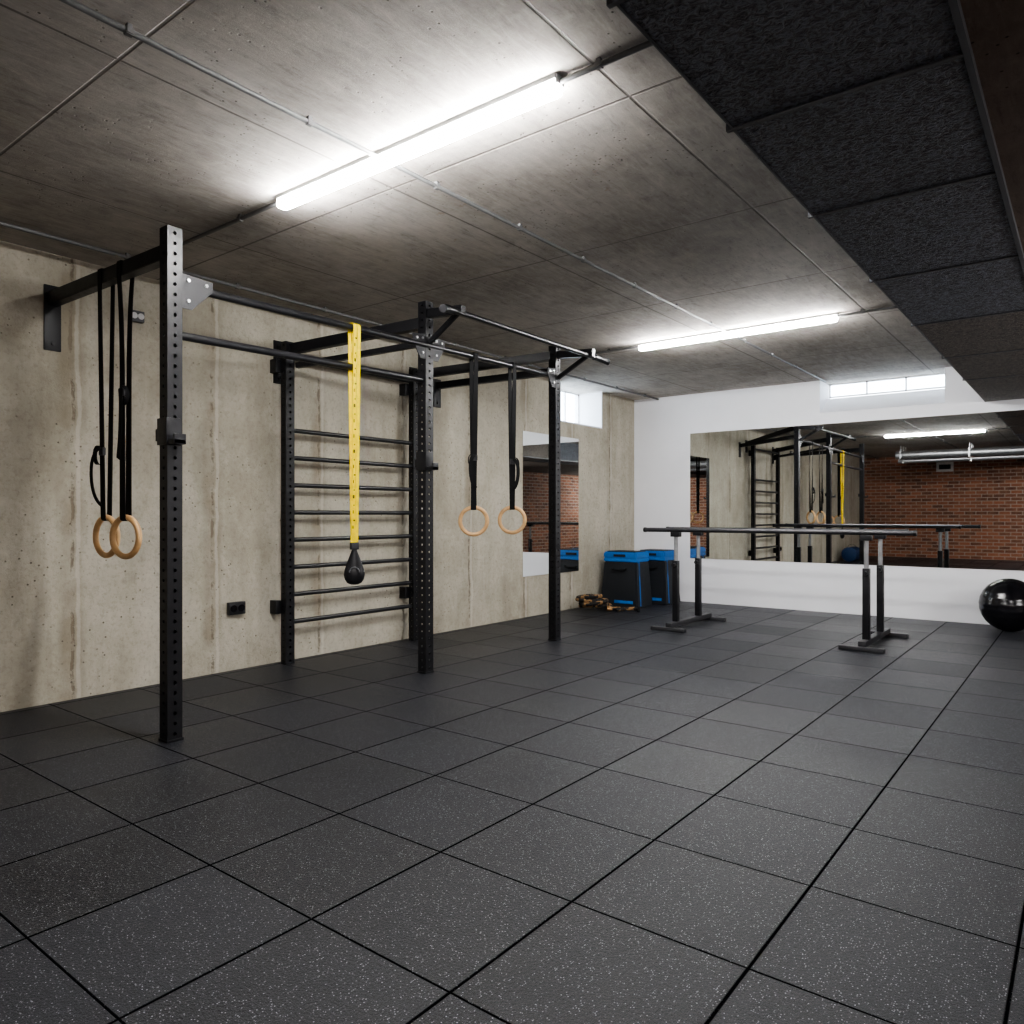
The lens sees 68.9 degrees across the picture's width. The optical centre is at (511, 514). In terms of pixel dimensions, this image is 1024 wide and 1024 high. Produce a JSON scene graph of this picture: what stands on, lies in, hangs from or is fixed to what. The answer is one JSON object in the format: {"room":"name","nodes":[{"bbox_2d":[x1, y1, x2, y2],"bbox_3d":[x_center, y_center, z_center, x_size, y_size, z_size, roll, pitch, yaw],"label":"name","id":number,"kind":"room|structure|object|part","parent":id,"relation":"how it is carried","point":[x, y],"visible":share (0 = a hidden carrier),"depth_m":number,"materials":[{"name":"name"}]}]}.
{"room":"gym","nodes":[
{"label":"gym","id":0,"kind":"room"},
{"bbox_2d":[0,240,633,711],"bbox_3d":[-2.390,-0.215,5.079,0.400,2.630,13.500,0,0,38],"label":"wall","id":1,"kind":"structure","parent":0,"point":[76,622],"depth_m":5.23,"materials":[{"name":"concrete"}]},
{"bbox_2d":[132,310,144,322],"bbox_3d":[-2.382,-1.260,4.731,0.039,0.070,0.090,0,0,38],"label":"junction box","id":2,"kind":"object","parent":1,"relation":"attached to","point":[138,316],"visible":0.66,"depth_m":4.72,"materials":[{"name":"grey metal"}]},
{"bbox_2d":[133,312,143,319],"bbox_3d":[-2.368,-1.260,4.720,0.004,0.039,0.081,0,0,38],"label":"socket","id":3,"kind":"object","parent":2,"relation":"attached to","point":[136,315],"depth_m":4.72,"materials":[{"name":"white plastic"}]},
{"bbox_2d":[227,601,245,615],"bbox_3d":[-1.953,0.660,5.284,0.039,0.090,0.130,0,0,38],"label":"wall socket","id":4,"kind":"object","parent":1,"relation":"attached to","point":[239,607],"visible":1,"depth_m":5.27,"materials":[{"name":"black plastic"}]},
{"bbox_2d":[270,341,417,664],"bbox_3d":[-1.303,-0.090,6.048,0.130,2.380,1.432,0,0,38],"label":"wall bars","id":5,"kind":"object","parent":1,"relation":"attached to","point":[285,606],"visible":0.91,"depth_m":5.70,"materials":[{"name":"black metal"}]},
{"bbox_2d":[522,431,578,576],"bbox_3d":[0.450,-0.120,8.407,0.010,1.560,1.100,0,0,38],"label":"wall mirror","id":6,"kind":"object","parent":1,"relation":"attached to","point":[535,446],"visible":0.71,"depth_m":8.29,"materials":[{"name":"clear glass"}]},
{"bbox_2d":[561,390,578,423],"bbox_3d":[0.562,-1.308,9.123,0.030,0.445,0.900,0,0,38],"label":"window","id":7,"kind":"structure","parent":1,"relation":"in","point":[563,392],"depth_m":9.30,"materials":[{"name":"white plastic"}]},
{"bbox_2d":[561,392,601,428],"bbox_3d":[0.678,-1.300,9.033,0.404,0.460,0.930,0,0,38],"label":"trim","id":8,"kind":"structure","parent":1,"relation":"attached to","point":[590,404],"depth_m":9.36,"materials":[{"name":"white paint"}]},
{"bbox_2d":[0,0,951,399],"bbox_3d":[0.535,-1.630,2.812,7.800,0.200,13.500,0,0,38],"label":"ceiling","id":9,"kind":"structure","parent":0,"point":[109,140],"depth_m":3.45,"materials":[{"name":"concrete"}]},
{"bbox_2d":[59,0,377,157],"bbox_3d":[-2.447,-1.513,0.712,0.024,0.034,6.128,0,0,38],"label":"conduit","id":10,"kind":"object","parent":9,"relation":"attached to","point":[128,30],"visible":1,"depth_m":2.52,"materials":[{"name":"grey metal"}]},
{"bbox_2d":[182,201,276,245],"bbox_3d":[-1.652,-1.513,4.007,1.354,0.034,0.024,0,0,38],"label":"conduit","id":11,"kind":"object","parent":9,"relation":"attached to","point":[240,218],"visible":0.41,"depth_m":3.83,"materials":[{"name":"grey metal"}]},
{"bbox_2d":[0,221,658,399],"bbox_3d":[-2.031,-1.512,4.643,0.029,0.036,12.850,0,0,38],"label":"conduit","id":12,"kind":"object","parent":9,"relation":"attached to","point":[125,256],"visible":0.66,"depth_m":5.00,"materials":[{"name":"grey metal"}]},
{"bbox_2d":[276,73,563,209],"bbox_3d":[-0.474,-1.499,3.094,1.630,0.062,0.058,0,0,38],"label":"ceiling light","id":13,"kind":"object","parent":9,"relation":"attached to","point":[546,89],"visible":0.92,"depth_m":2.95,"materials":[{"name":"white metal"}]},
{"bbox_2d":[392,164,727,332],"bbox_3d":[0.617,-1.513,4.665,0.024,0.034,3.766,0,0,38],"label":"conduit","id":14,"kind":"object","parent":9,"relation":"attached to","point":[436,185],"visible":0.97,"depth_m":4.04,"materials":[{"name":"grey metal"}]},
{"bbox_2d":[527,346,637,364],"bbox_3d":[0.646,-1.513,7.059,1.247,0.034,0.024,0,0,38],"label":"conduit","id":15,"kind":"object","parent":9,"relation":"attached to","point":[632,347],"visible":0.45,"depth_m":6.83,"materials":[{"name":"grey metal"}]},
{"bbox_2d":[559,40,652,84],"bbox_3d":[0.414,-1.513,2.405,0.620,0.034,0.024,0,0,38],"label":"conduit","id":16,"kind":"object","parent":9,"relation":"attached to","point":[599,64],"visible":0.56,"depth_m":2.48,"materials":[{"name":"grey metal"}]},
{"bbox_2d":[638,312,838,350],"bbox_3d":[1.804,-1.499,6.161,1.687,0.062,0.058,0,0,38],"label":"ceiling light","id":17,"kind":"object","parent":9,"relation":"attached to","point":[831,317],"visible":1,"depth_m":6.07,"materials":[{"name":"white plastic"}]},
{"bbox_2d":[734,337,825,382],"bbox_3d":[2.676,-1.513,7.321,0.024,0.034,2.848,0,0,38],"label":"conduit","id":18,"kind":"object","parent":9,"relation":"attached to","point":[738,338],"visible":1,"depth_m":7.08,"materials":[{"name":"grey metal"}]},
{"bbox_2d":[621,0,961,126],"bbox_3d":[0.674,-1.335,1.749,0.582,0.390,0.678,0,0,38],"label":"ceiling panel","id":19,"kind":"object","parent":9,"relation":"attached to","point":[752,60],"depth_m":1.80,"materials":[{"name":"fabric"}]},
{"bbox_2d":[737,57,994,214],"bbox_3d":[1.133,-1.335,2.342,0.582,0.390,0.798,0,0,38],"label":"ceiling panel","id":20,"kind":"object","parent":9,"relation":"attached to","point":[923,129],"depth_m":2.28,"materials":[{"name":"fabric"}]},
{"bbox_2d":[838,306,896,316],"bbox_3d":[2.735,-1.513,5.440,0.670,0.034,0.024,0,0,38],"label":"conduit","id":21,"kind":"object","parent":9,"relation":"attached to","point":[862,311],"visible":0.51,"depth_m":5.52,"materials":[{"name":"grey metal"}]},
{"bbox_2d":[817,175,1017,279],"bbox_3d":[1.688,-1.335,3.057,0.582,0.390,0.988,0,0,38],"label":"ceiling panel","id":22,"kind":"object","parent":9,"relation":"attached to","point":[966,222],"depth_m":2.98,"materials":[{"name":"fabric"}]},
{"bbox_2d":[876,257,1023,324],"bbox_3d":[2.322,-1.335,3.875,0.582,0.390,1.058,0,0,38],"label":"ceiling panel","id":23,"kind":"object","parent":9,"relation":"attached to","point":[993,287],"depth_m":3.80,"materials":[{"name":"black fabric"}]},
{"bbox_2d":[917,311,1023,356],"bbox_3d":[3.011,-1.335,4.764,0.582,0.390,1.168,0,0,38],"label":"ceiling panel","id":24,"kind":"object","parent":9,"relation":"attached to","point":[1001,332],"depth_m":4.71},
{"bbox_2d":[947,350,1023,379],"bbox_3d":[3.715,-1.335,5.673,0.582,0.390,1.108,0,0,38],"label":"ceiling panel","id":25,"kind":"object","parent":9,"relation":"attached to","point":[1009,363],"depth_m":5.65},
{"bbox_2d":[0,601,1023,1023],"bbox_3d":[0.535,1.150,2.812,7.800,0.100,13.500,0,0,38],"label":"floor","id":26,"kind":"structure","parent":0,"point":[749,817],"depth_m":2.59,"materials":[{"name":"rubber"}]},
{"bbox_2d":[44,225,609,743],"bbox_3d":[-0.914,-0.193,5.409,1.548,2.585,3.921,0,0,38],"label":"rig","id":27,"kind":"object","parent":26,"relation":"on","point":[179,290],"visible":0.98,"depth_m":4.38,"materials":[{"name":"black metal"}]},
{"bbox_2d":[89,268,119,557],"bbox_3d":[-2.182,-0.542,4.006,0.228,1.548,0.090,0,0,17],"label":"ring","id":28,"kind":"object","parent":27,"relation":"hanging from","point":[102,450],"visible":0.92,"depth_m":4.00,"materials":[{"name":"black fabric"}]},
{"bbox_2d":[109,260,141,558],"bbox_3d":[-2.023,-0.543,3.886,0.230,1.552,0.093,0,0,38],"label":"ring","id":29,"kind":"object","parent":27,"relation":"hanging from","point":[125,392],"visible":0.98,"depth_m":3.88,"materials":[{"name":"black fabric"}]},
{"bbox_3d":[-1.666,-0.153,3.645,0.075,2.482,0.075,0,0,38],"label":"post","id":30,"kind":"part","parent":27,"relation":"part of","materials":[{"name":"black metal"}]},
{"bbox_3d":[-1.666,1.094,3.645,0.084,0.012,0.084,0,0,38],"label":"foot plate","id":31,"kind":"part","parent":27,"relation":"part of","materials":[{"name":"black metal"}]},
{"bbox_3d":[-1.568,-1.100,3.718,0.006,0.170,0.160,0,0,38],"label":"gusset plate","id":32,"kind":"part","parent":27,"relation":"part of","materials":[{"name":"metal"}]},
{"bbox_2d":[344,323,364,584],"bbox_3d":[-0.980,-0.379,4.638,0.098,1.625,0.107,0,0,38],"label":"trainer","id":33,"kind":"object","parent":27,"relation":"hanging from","point":[354,573],"visible":0.98,"depth_m":4.63,"materials":[{"name":"yellow fabric"}]},
{"bbox_3d":[-0.637,-1.165,5.115,0.006,0.170,0.120,0,0,38],"label":"gusset plate","id":34,"kind":"part","parent":27,"relation":"part of","materials":[{"name":"metal"}]},
{"bbox_3d":[-0.603,-0.196,5.212,0.075,2.567,0.075,0,0,38],"label":"post","id":35,"kind":"part","parent":27,"relation":"part of","materials":[{"name":"black metal"}]},
{"bbox_3d":[-0.603,1.094,5.212,0.084,0.012,0.084,0,0,38],"label":"foot plate","id":36,"kind":"part","parent":27,"relation":"part of","materials":[{"name":"black metal"}]},
{"bbox_3d":[-0.517,-1.165,5.269,0.006,0.170,0.120,0,0,38],"label":"gusset plate","id":37,"kind":"part","parent":27,"relation":"part of","materials":[{"name":"metal"}]},
{"bbox_3d":[-0.453,-1.308,5.095,0.323,0.243,0.050,0,0,38],"label":"bar arm","id":38,"kind":"part","parent":27,"relation":"part of"},
{"bbox_2d":[458,352,488,536],"bbox_3d":[-0.286,-0.528,5.602,0.231,1.381,0.092,0,0,-9],"label":"ring","id":39,"kind":"object","parent":27,"relation":"hanging from","point":[473,372],"visible":0.99,"depth_m":5.60,"materials":[{"name":"black fabric"}]},
{"bbox_2d":[498,362,526,533],"bbox_3d":[0.001,-0.537,6.016,0.232,1.388,0.075,0,0,9],"label":"ring","id":40,"kind":"object","parent":27,"relation":"hanging from","point":[513,460],"visible":0.98,"depth_m":6.01,"materials":[{"name":"black fabric"}]},
{"bbox_3d":[0.340,-1.195,6.457,0.006,0.170,0.120,0,0,38],"label":"gusset plate","id":41,"kind":"part","parent":27,"relation":"part of","materials":[{"name":"metal"}]},
{"bbox_3d":[0.374,-0.196,6.555,0.075,2.567,0.075,0,0,38],"label":"post","id":42,"kind":"part","parent":27,"relation":"part of","materials":[{"name":"black metal"}]},
{"bbox_3d":[0.545,-1.308,6.423,0.372,0.244,0.050,0,0,38],"label":"bar arm","id":43,"kind":"part","parent":27,"relation":"part of"},
{"bbox_2d":[575,594,639,611],"bbox_3d":[1.076,0.996,8.492,0.684,0.200,0.498,0,0,38],"label":"rope","id":44,"kind":"object","parent":26,"relation":"on","point":[585,600],"visible":1,"depth_m":8.43,"materials":[{"name":"black fabric"}]},
{"bbox_2d":[601,550,652,607],"bbox_3d":[1.383,0.767,9.039,0.510,0.666,0.416,0,0,38],"label":"box","id":45,"kind":"object","parent":26,"relation":"on","point":[626,574],"visible":0.98,"depth_m":8.90,"materials":[{"name":"black plastic"}]},
{"bbox_3d":[1.274,0.650,8.899,0.203,0.043,0.061,0,0,38],"label":"carry handle","id":46,"kind":"part","parent":45,"relation":"part of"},
{"bbox_3d":[1.388,0.502,9.046,0.449,0.116,0.339,0,0,38],"label":"box lid","id":47,"kind":"part","parent":45,"relation":"part of","materials":[{"name":"blue plastic"}]},
{"bbox_2d":[638,549,673,604],"bbox_3d":[1.814,0.767,9.350,0.450,0.666,0.436,0,0,38],"label":"box","id":48,"kind":"object","parent":26,"relation":"on","point":[660,560],"visible":0.65,"depth_m":9.15,"materials":[{"name":"black plastic"}]},
{"bbox_3d":[1.819,0.502,9.357,0.389,0.116,0.359,0,0,38],"label":"box lid","id":49,"kind":"part","parent":48,"relation":"part of","materials":[{"name":"blue plastic"}]},
{"bbox_2d":[643,527,917,653],"bbox_3d":[2.455,0.611,6.922,2.424,0.979,1.030,0,0,38],"label":"bars","id":50,"kind":"object","parent":26,"relation":"on","point":[869,636],"visible":1,"depth_m":6.60,"materials":[{"name":"metal"}]},
{"bbox_3d":[2.266,0.145,6.670,2.390,0.041,0.042,0,0,38],"label":"rail","id":51,"kind":"part","parent":50,"relation":"part of","materials":[{"name":"metal"}]},
{"bbox_3d":[2.522,0.145,7.130,2.250,0.041,0.042,0,0,38],"label":"rail","id":52,"kind":"part","parent":50,"relation":"part of","materials":[{"name":"metal"}]},
{"bbox_2d":[978,578,1023,631],"bbox_3d":[4.702,0.850,7.046,0.502,0.500,0.502,0,0,38],"label":"exercise ball","id":53,"kind":"object","parent":26,"relation":"on","point":[1001,602],"visible":1,"depth_m":6.91,"materials":[{"name":"rubber"}]},
{"bbox_2d":[634,367,1023,624],"bbox_3d":[4.690,-0.215,7.846,7.400,2.630,0.450,0,0,38],"label":"wall","id":54,"kind":"structure","parent":0,"point":[663,427],"depth_m":8.75,"materials":[{"name":"white paint"}]},
{"bbox_2d":[606,0,1023,401],"bbox_3d":[1.057,-1.153,2.249,0.620,0.035,12.850,0,0,38],"label":"trim","id":55,"kind":"structure","parent":54,"relation":"attached to","point":[610,4],"depth_m":2.28,"materials":[{"name":"metal"}]},
{"bbox_2d":[690,410,1023,570],"bbox_3d":[4.312,-0.242,7.848,5.200,1.575,0.010,0,0,38],"label":"wall mirror","id":56,"kind":"object","parent":54,"relation":"attached to","point":[957,481],"visible":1,"depth_m":8.15,"materials":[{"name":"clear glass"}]},
{"bbox_2d":[829,373,944,397],"bbox_3d":[4.209,-1.450,8.384,1.220,0.160,0.030,0,0,38],"label":"window","id":57,"kind":"structure","parent":54,"relation":"in","point":[905,378],"depth_m":8.38,"materials":[{"name":"white plastic"}]},
{"bbox_2d":[948,0,1023,273],"bbox_3d":[1.296,-1.332,2.064,0.016,0.396,12.850,0,0,38],"label":"trim","id":58,"kind":"structure","parent":54,"relation":"attached to","point":[955,5],"depth_m":2.10,"materials":[{"name":"metal"}]},
{"bbox_2d":[960,0,1023,251],"bbox_3d":[2.342,-1.345,1.253,2.632,0.370,12.850,0,0,38],"label":"beam","id":59,"kind":"structure","parent":54,"relation":"attached to","point":[995,28],"depth_m":1.96,"materials":[{"name":"brown concrete"}]},
{"bbox_2d":[967,375,1023,400],"bbox_3d":[4.527,-1.335,6.720,0.582,0.390,1.518,0,0,38],"label":"ceiling panel","id":60,"kind":"object","parent":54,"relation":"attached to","point":[1011,387],"depth_m":6.67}
]}

